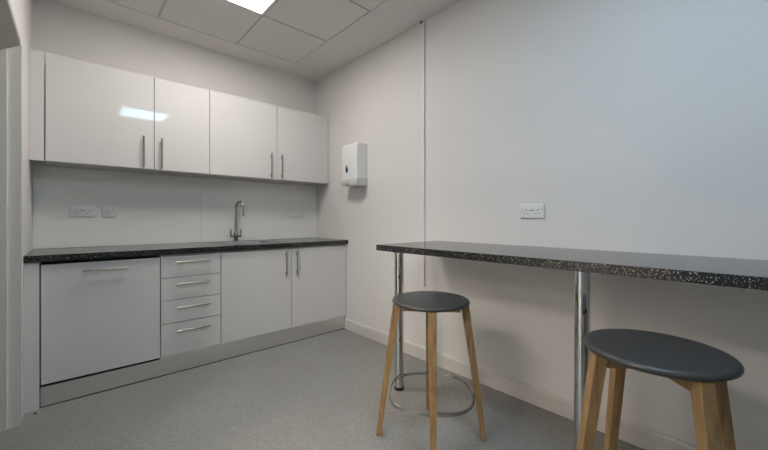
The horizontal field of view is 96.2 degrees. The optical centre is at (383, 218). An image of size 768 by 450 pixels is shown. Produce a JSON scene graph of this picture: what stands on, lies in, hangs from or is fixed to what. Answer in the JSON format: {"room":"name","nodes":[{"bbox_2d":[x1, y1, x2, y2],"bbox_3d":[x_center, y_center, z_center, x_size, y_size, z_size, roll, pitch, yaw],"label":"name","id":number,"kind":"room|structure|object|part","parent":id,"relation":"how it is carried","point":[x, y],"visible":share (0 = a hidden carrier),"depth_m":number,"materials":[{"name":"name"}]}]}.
{"room":"office kitchenette","nodes":[
{"label":"office kitchenette","id":0,"kind":"room"},
{"bbox_2d":[9,0,31,417],"bbox_3d":[-0.443,-0.229,0.090,0.120,2.704,6.200,0,0,-42],"label":"wall","id":1,"kind":"structure","parent":0,"point":[22,9],"depth_m":2.07,"materials":[{"name":"white paint"}]},
{"bbox_2d":[0,45,20,431],"bbox_3d":[-1.707,0.075,1.485,0.119,2.095,0.965,0,0,-42],"label":"trim","id":2,"kind":"structure","parent":1,"relation":"attached to","point":[10,58],"depth_m":1.85,"materials":[{"name":"white paint"}]},
{"bbox_2d":[0,0,20,48],"bbox_3d":[-1.706,-0.919,1.486,0.120,0.115,0.941,0,0,-42],"label":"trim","id":3,"kind":"structure","parent":1,"relation":"attached to","point":[9,34],"depth_m":1.68,"materials":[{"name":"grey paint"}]},
{"bbox_2d":[21,45,21,423],"bbox_3d":[-1.985,0.086,1.885,0.005,2.074,0.010,0,0,-42],"label":"trim","id":4,"kind":"structure","parent":1,"relation":"attached to","point":[21,45],"depth_m":1.88,"materials":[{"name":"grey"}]},
{"bbox_2d":[29,48,43,160],"bbox_3d":[-2.278,-0.746,2.259,0.071,0.723,0.017,0,0,-42],"label":"filler panel","id":5,"kind":"object","parent":1,"relation":"attached to","point":[36,57],"visible":1,"depth_m":2.25,"materials":[{"name":"white laminate"}]},
{"bbox_2d":[32,0,315,376],"bbox_3d":[-3.488,-0.229,1.596,7.440,2.704,0.120,0,0,-42],"label":"wall","id":6,"kind":"structure","parent":0,"point":[60,29],"depth_m":2.90,"materials":[{"name":"white paint"}]},
{"bbox_2d":[45,52,153,172],"bbox_3d":[-2.094,-0.745,2.567,0.605,0.722,0.307,0,0,-42],"label":"upper cabinet","id":7,"kind":"object","parent":6,"relation":"attached to","point":[97,116],"visible":1,"depth_m":2.46,"materials":[{"name":"grey laminate"}]},
{"bbox_3d":[-1.830,-0.512,2.624,0.014,0.239,0.037,0,0,-42],"label":"handle","id":8,"kind":"part","parent":7,"relation":"part of","materials":[{"name":"silver metal"}]},
{"bbox_2d":[33,166,199,248],"bbox_3d":[-2.078,-0.081,2.786,1.072,0.586,0.006,0,0,-42],"label":"backsplash","id":9,"kind":"structure","parent":6,"relation":"attached to","point":[150,209],"depth_m":2.73,"materials":[{"name":"white paint"}]},
{"bbox_2d":[70,205,94,216],"bbox_3d":[-2.272,-0.060,2.597,0.146,0.086,0.012,0,0,-42],"label":"wall socket","id":10,"kind":"object","parent":9,"relation":"attached to","point":[75,210],"visible":1,"depth_m":2.59,"materials":[{"name":"white plastic"}]},
{"bbox_2d":[102,206,115,216],"bbox_3d":[-2.155,-0.060,2.703,0.086,0.086,0.012,0,0,-42],"label":"wall socket","id":11,"kind":"object","parent":9,"relation":"attached to","point":[107,211],"visible":1,"depth_m":2.70,"materials":[{"name":"white plastic"}]},
{"bbox_2d":[149,78,208,176],"bbox_3d":[-1.721,-0.745,2.905,0.398,0.722,0.307,0,0,-42],"label":"upper cabinet","id":12,"kind":"object","parent":6,"relation":"attached to","point":[181,111],"visible":0.94,"depth_m":2.81,"materials":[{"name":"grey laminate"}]},
{"bbox_3d":[-1.744,-0.512,2.702,0.014,0.239,0.037,0,0,-42],"label":"handle","id":13,"kind":"part","parent":12,"relation":"part of","materials":[{"name":"silver metal"}]},
{"bbox_2d":[200,178,316,241],"bbox_3d":[-1.228,-0.081,3.555,1.217,0.586,0.006,0,0,-42],"label":"backsplash","id":14,"kind":"structure","parent":6,"relation":"attached to","point":[267,206],"depth_m":3.49,"materials":[{"name":"white paint"}]},
{"bbox_2d":[203,90,327,185],"bbox_3d":[-1.131,-0.745,3.439,1.189,0.722,0.307,0,0,-42],"label":"upper cabinet","id":15,"kind":"object","parent":6,"relation":"attached to","point":[250,140],"visible":0.97,"depth_m":3.28,"materials":[{"name":"grey laminate"}]},
{"bbox_3d":[-1.275,-0.746,3.164,0.604,0.719,0.018,0,0,-42],"label":"door","id":16,"kind":"part","parent":15,"relation":"part of","materials":[{"name":"white laminate"}]},
{"bbox_3d":[-1.079,-0.512,3.304,0.014,0.239,0.037,0,0,-42],"label":"handle","id":17,"kind":"part","parent":15,"relation":"part of","materials":[{"name":"silver metal"}]},
{"bbox_3d":[-0.834,-0.746,3.563,0.579,0.719,0.018,0,0,-42],"label":"door","id":18,"kind":"part","parent":15,"relation":"part of","materials":[{"name":"white laminate"}]},
{"bbox_2d":[51,0,460,81],"bbox_3d":[-1.452,-1.631,-0.743,7.320,0.100,6.320,0,0,-42],"label":"ceiling","id":19,"kind":"structure","parent":0,"point":[389,19],"depth_m":2.92,"materials":[{"name":"white paint"}]},
{"bbox_2d":[108,0,163,16],"bbox_3d":[-1.806,-1.591,2.294,0.590,0.015,0.568,0,0,-42],"label":"tile","id":20,"kind":"structure","parent":19,"relation":"attached to","point":[152,7],"depth_m":2.54,"materials":[{"name":"white tile"}]},
{"bbox_2d":[160,0,260,42],"bbox_3d":[-1.360,-1.591,2.698,0.585,0.015,0.568,0,0,-42],"label":"tile","id":21,"kind":"structure","parent":19,"relation":"attached to","point":[222,19],"depth_m":2.69,"materials":[{"name":"white tile"}]},
{"bbox_2d":[226,0,276,14],"bbox_3d":[-0.962,-1.590,2.259,0.584,0.022,0.585,0,0,-42],"label":"recessed light","id":22,"kind":"object","parent":19,"relation":"in","point":[260,7],"visible":1,"depth_m":2.54,"materials":[{"name":"white plastic"}]},
{"bbox_2d":[158,0,369,43],"bbox_3d":[-0.962,-1.587,2.253,1.705,0.011,1.692,0,0,3],"label":"trim","id":23,"kind":"structure","parent":19,"relation":"attached to","point":[164,2],"depth_m":2.70,"materials":[{"name":"grey paint"}]},
{"bbox_2d":[238,17,324,62],"bbox_3d":[-0.920,-1.591,3.096,0.572,0.015,0.568,0,0,-42],"label":"tile","id":24,"kind":"structure","parent":19,"relation":"attached to","point":[268,36],"depth_m":3.07,"materials":[{"name":"white tile"}]},
{"bbox_2d":[265,0,368,40],"bbox_3d":[-0.522,-1.591,2.657,0.572,0.015,0.586,0,0,-42],"label":"tile","id":25,"kind":"structure","parent":19,"relation":"attached to","point":[323,19],"depth_m":2.67,"materials":[{"name":"white tile"}]},
{"bbox_2d":[351,0,384,10],"bbox_3d":[-0.118,-1.591,2.211,0.572,0.015,0.590,0,0,-42],"label":"tile","id":26,"kind":"structure","parent":19,"relation":"attached to","point":[368,4],"depth_m":2.53,"materials":[{"name":"white tile"}]},
{"bbox_2d":[0,329,644,449],"bbox_3d":[-1.367,1.173,-0.747,7.440,0.100,6.440,0,0,-42],"label":"floor","id":27,"kind":"structure","parent":0,"point":[320,392],"depth_m":1.99,"materials":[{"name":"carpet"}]},
{"bbox_2d":[24,262,39,413],"bbox_3d":[-2.058,0.689,2.013,0.065,0.867,0.021,0,0,-42],"label":"filler panel","id":28,"kind":"object","parent":27,"relation":"on","point":[31,270],"visible":0.96,"depth_m":2.00,"materials":[{"name":"white laminate"}]},
{"bbox_2d":[41,255,159,386],"bbox_3d":[-1.981,0.630,2.429,0.597,0.738,0.607,0,0,-42],"label":"dishwasher","id":29,"kind":"object","parent":27,"relation":"on","point":[98,316],"visible":0.98,"depth_m":2.20,"materials":[{"name":"white laminate"}]},
{"bbox_3d":[-1.790,0.322,2.218,0.228,0.014,0.037,0,0,-42],"label":"handle","id":30,"kind":"part","parent":29,"relation":"part of","materials":[{"name":"silver metal"}]},
{"bbox_2d":[159,252,220,356],"bbox_3d":[-1.609,0.619,2.767,0.401,0.724,0.607,0,0,-42],"label":"drawer unit","id":31,"kind":"object","parent":27,"relation":"on","point":[190,283],"visible":0.94,"depth_m":2.56,"materials":[{"name":"grey laminate"}]},
{"bbox_3d":[-1.436,0.344,2.576,0.399,0.152,0.018,0,0,-42],"label":"drawer","id":32,"kind":"part","parent":31,"relation":"part of","materials":[{"name":"white laminate"}]},
{"bbox_3d":[-1.436,0.504,2.576,0.399,0.160,0.018,0,0,-42],"label":"drawer","id":33,"kind":"part","parent":31,"relation":"part of","materials":[{"name":"white laminate"}]},
{"bbox_3d":[-1.436,0.668,2.576,0.399,0.161,0.018,0,0,-42],"label":"drawer","id":34,"kind":"part","parent":31,"relation":"part of","materials":[{"name":"white laminate"}]},
{"bbox_3d":[-1.436,0.866,2.576,0.399,0.226,0.018,0,0,-42],"label":"drawer","id":35,"kind":"part","parent":31,"relation":"part of","materials":[{"name":"white laminate"}]},
{"bbox_3d":[-1.413,0.312,2.559,0.223,0.014,0.037,0,0,-42],"label":"handle","id":36,"kind":"part","parent":31,"relation":"part of","materials":[{"name":"silver metal"}]},
{"bbox_3d":[-1.413,0.473,2.559,0.223,0.014,0.037,0,0,-42],"label":"handle","id":37,"kind":"part","parent":31,"relation":"part of","materials":[{"name":"silver metal"}]},
{"bbox_3d":[-1.413,0.641,2.559,0.223,0.014,0.037,0,0,-42],"label":"handle","id":38,"kind":"part","parent":31,"relation":"part of","materials":[{"name":"silver metal"}]},
{"bbox_3d":[-1.413,0.810,2.559,0.223,0.014,0.037,0,0,-42],"label":"handle","id":39,"kind":"part","parent":31,"relation":"part of","materials":[{"name":"silver metal"}]},
{"bbox_2d":[40,316,343,407],"bbox_3d":[-1.229,1.053,2.790,2.202,0.138,0.015,0,0,-42],"label":"plinth","id":40,"kind":"object","parent":27,"relation":"on","point":[61,392],"visible":0.87,"depth_m":2.53,"materials":[{"name":"laminate"}]},
{"bbox_2d":[220,244,344,343],"bbox_3d":[-1.015,0.619,3.304,1.195,0.724,0.607,0,0,-42],"label":"base cabinet","id":41,"kind":"object","parent":27,"relation":"on","point":[263,291],"visible":0.98,"depth_m":3.04,"materials":[{"name":"grey laminate"}]},
{"bbox_2d":[23,238,347,262],"bbox_3d":[-1.421,0.233,2.968,2.291,0.040,0.619,0,0,-42],"label":"countertop","id":42,"kind":"structure","parent":41,"relation":"on","point":[77,253],"depth_m":2.50,"materials":[{"name":"black stone"}]},
{"bbox_2d":[230,200,244,240],"bbox_3d":[-1.377,0.018,3.280,0.150,0.388,0.091,0,0,11],"label":"tap","id":43,"kind":"object","parent":42,"relation":"on","point":[235,235],"visible":0.98,"depth_m":3.27,"materials":[{"name":"silver metal"}]},
{"bbox_3d":[-1.367,-0.024,3.260,0.131,0.304,0.023,0,0,30],"label":"spout","id":44,"kind":"part","parent":43,"relation":"part of","materials":[{"name":"silver metal"}]},
{"bbox_2d":[212,240,279,244],"bbox_3d":[-1.243,0.291,3.109,0.484,0.160,0.404,0,0,-42],"label":"sink","id":45,"kind":"object","parent":42,"relation":"in","point":[258,241],"visible":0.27,"depth_m":3.24,"materials":[{"name":"silver metal"}]},
{"bbox_3d":[-1.063,0.624,2.913,0.598,0.711,0.018,0,0,-42],"label":"door","id":46,"kind":"part","parent":41,"relation":"part of","materials":[{"name":"white laminate"}]},
{"bbox_3d":[-0.866,0.396,3.054,0.014,0.224,0.037,0,0,-42],"label":"handle","id":47,"kind":"part","parent":41,"relation":"part of","materials":[{"name":"silver metal"}]},
{"bbox_3d":[-0.619,0.624,3.315,0.591,0.711,0.018,0,0,-42],"label":"door","id":48,"kind":"part","parent":41,"relation":"part of","materials":[{"name":"white laminate"}]},
{"bbox_2d":[344,244,346,328],"bbox_3d":[-0.392,0.689,3.523,0.018,0.867,0.019,0,0,-42],"label":"filler panel","id":49,"kind":"object","parent":27,"relation":"on","point":[345,315],"visible":0.82,"depth_m":3.52,"materials":[{"name":"white laminate"}]},
{"bbox_2d":[376,291,486,449],"bbox_3d":[0.239,0.765,1.771,0.462,0.714,0.462,0,0,-40],"label":"bar stool","id":50,"kind":"object","parent":27,"relation":"on","point":[432,303],"visible":1,"depth_m":1.74,"materials":[{"name":"grey"}]},
{"bbox_3d":[0.023,0.776,1.790,0.129,0.691,0.039,0,0,5],"label":"leg","id":51,"kind":"part","parent":50,"relation":"part of","materials":[{"name":"brown wood"}]},
{"bbox_3d":[0.259,0.776,1.987,0.039,0.691,0.129,0,0,5],"label":"leg","id":52,"kind":"part","parent":50,"relation":"part of","materials":[{"name":"brown wood"}]},
{"bbox_3d":[0.239,0.454,1.771,0.300,0.041,0.024,0,0,5],"label":"cross rail","id":53,"kind":"part","parent":50,"relation":"part of","materials":[{"name":"brown wood"}]},
{"bbox_3d":[0.239,0.419,1.771,0.394,0.022,0.394,0,0,-40],"label":"seat","id":54,"kind":"part","parent":50,"relation":"part of","materials":[{"name":"grey plastic"}]},
{"bbox_3d":[0.220,0.776,1.555,0.039,0.691,0.129,0,0,5],"label":"leg","id":55,"kind":"part","parent":50,"relation":"part of","materials":[{"name":"brown wood"}]},
{"bbox_3d":[0.456,0.776,1.752,0.129,0.691,0.039,0,0,5],"label":"leg","id":56,"kind":"part","parent":50,"relation":"part of","materials":[{"name":"brown wood"}]},
{"bbox_2d":[376,241,767,449],"bbox_3d":[1.078,0.644,1.452,0.620,0.956,2.678,0,0,-42],"label":"bar table","id":57,"kind":"object","parent":27,"relation":"on","point":[718,271],"depth_m":1.44,"materials":[{"name":"black stone"}]},
{"bbox_3d":[0.099,0.661,2.276,0.060,0.882,0.060,0,0,-42],"label":"leg","id":58,"kind":"part","parent":57,"relation":"part of","materials":[{"name":"silver metal"}]},
{"bbox_2d":[376,241,767,290],"bbox_3d":[1.078,0.185,1.452,0.620,0.038,2.678,0,0,-42],"label":"countertop","id":59,"kind":"structure","parent":57,"relation":"on","point":[718,271],"depth_m":1.40,"materials":[{"name":"black stone"}]},
{"bbox_3d":[0.839,0.661,1.459,0.060,0.882,0.060,0,0,-42],"label":"leg","id":60,"kind":"part","parent":57,"relation":"part of","materials":[{"name":"silver metal"}]},
{"bbox_2d":[576,328,743,449],"bbox_3d":[0.862,0.765,1.096,0.462,0.714,0.462,0,0,-42],"label":"bar stool","id":61,"kind":"object","parent":27,"relation":"on","point":[704,370],"visible":1,"depth_m":1.07,"materials":[{"name":"brown wood"}]},
{"bbox_3d":[0.646,0.776,1.109,0.129,0.691,0.039,0,0,3],"label":"leg","id":62,"kind":"part","parent":61,"relation":"part of","materials":[{"name":"brown wood"}]},
{"bbox_3d":[0.875,0.776,1.313,0.039,0.691,0.129,0,0,3],"label":"leg","id":63,"kind":"part","parent":61,"relation":"part of","materials":[{"name":"brown wood"}]},
{"bbox_3d":[0.862,0.454,1.096,0.300,0.041,0.024,0,0,3],"label":"cross rail","id":64,"kind":"part","parent":61,"relation":"part of","materials":[{"name":"brown wood"}]},
{"bbox_3d":[0.862,0.419,1.096,0.394,0.022,0.394,0,0,-42],"label":"seat","id":65,"kind":"part","parent":61,"relation":"part of","materials":[{"name":"grey plastic"}]},
{"bbox_3d":[0.862,0.454,1.096,0.024,0.042,0.300,0,0,3],"label":"cross rail","id":66,"kind":"part","parent":61,"relation":"part of","materials":[{"name":"brown wood"}]},
{"bbox_3d":[0.850,0.776,0.880,0.039,0.691,0.129,0,0,3],"label":"leg","id":67,"kind":"part","parent":61,"relation":"part of","materials":[{"name":"brown wood"}]},
{"bbox_3d":[1.079,0.776,1.084,0.129,0.691,0.039,0,0,3],"label":"leg","id":68,"kind":"part","parent":61,"relation":"part of","materials":[{"name":"brown wood"}]},
{"bbox_2d":[316,0,767,449],"bbox_3d":[1.346,-0.229,1.709,0.120,2.704,6.200,0,0,-42],"label":"wall","id":69,"kind":"structure","parent":0,"point":[640,126],"depth_m":1.95,"materials":[{"name":"white paint"}]},
{"bbox_2d":[328,118,328,183],"bbox_3d":[-0.611,-0.746,3.768,0.016,0.723,0.017,0,0,-42],"label":"filler panel","id":70,"kind":"object","parent":69,"relation":"attached to","point":[328,118],"visible":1,"depth_m":3.76,"materials":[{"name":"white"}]},
{"bbox_2d":[340,142,366,187],"bbox_3d":[-0.304,-0.517,3.325,0.156,0.404,0.265,0,0,-42],"label":"dispenser","id":71,"kind":"object","parent":69,"relation":"attached to","point":[354,156],"visible":1,"depth_m":3.25,"materials":[{"name":"white plastic"}]},
{"bbox_2d":[340,178,366,187],"bbox_3d":[-0.304,-0.350,3.325,0.156,0.070,0.265,0,0,-42],"label":"tray","id":72,"kind":"object","parent":71,"relation":"on","point":[347,182],"depth_m":3.25,"materials":[{"name":"grey plastic"}]},
{"bbox_2d":[420,20,424,286],"bbox_3d":[0.309,-0.521,2.749,0.021,2.118,0.041,0,0,-42],"label":"conduit","id":73,"kind":"object","parent":69,"relation":"attached to","point":[423,21],"visible":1,"depth_m":2.74,"materials":[{"name":"white plastic"}]},
{"bbox_2d":[346,319,696,449],"bbox_3d":[1.497,1.071,1.441,0.016,0.104,5.600,0,0,-42],"label":"baseboard","id":74,"kind":"structure","parent":69,"relation":"attached to","point":[643,437],"depth_m":2.09,"materials":[{"name":"grey paint"}]},
{"bbox_2d":[520,204,543,217],"bbox_3d":[0.902,-0.049,2.100,0.012,0.086,0.146,0,0,-42],"label":"wall socket","id":75,"kind":"object","parent":69,"relation":"attached to","point":[526,210],"visible":1,"depth_m":2.10,"materials":[{"name":"white plastic"}]}
]}

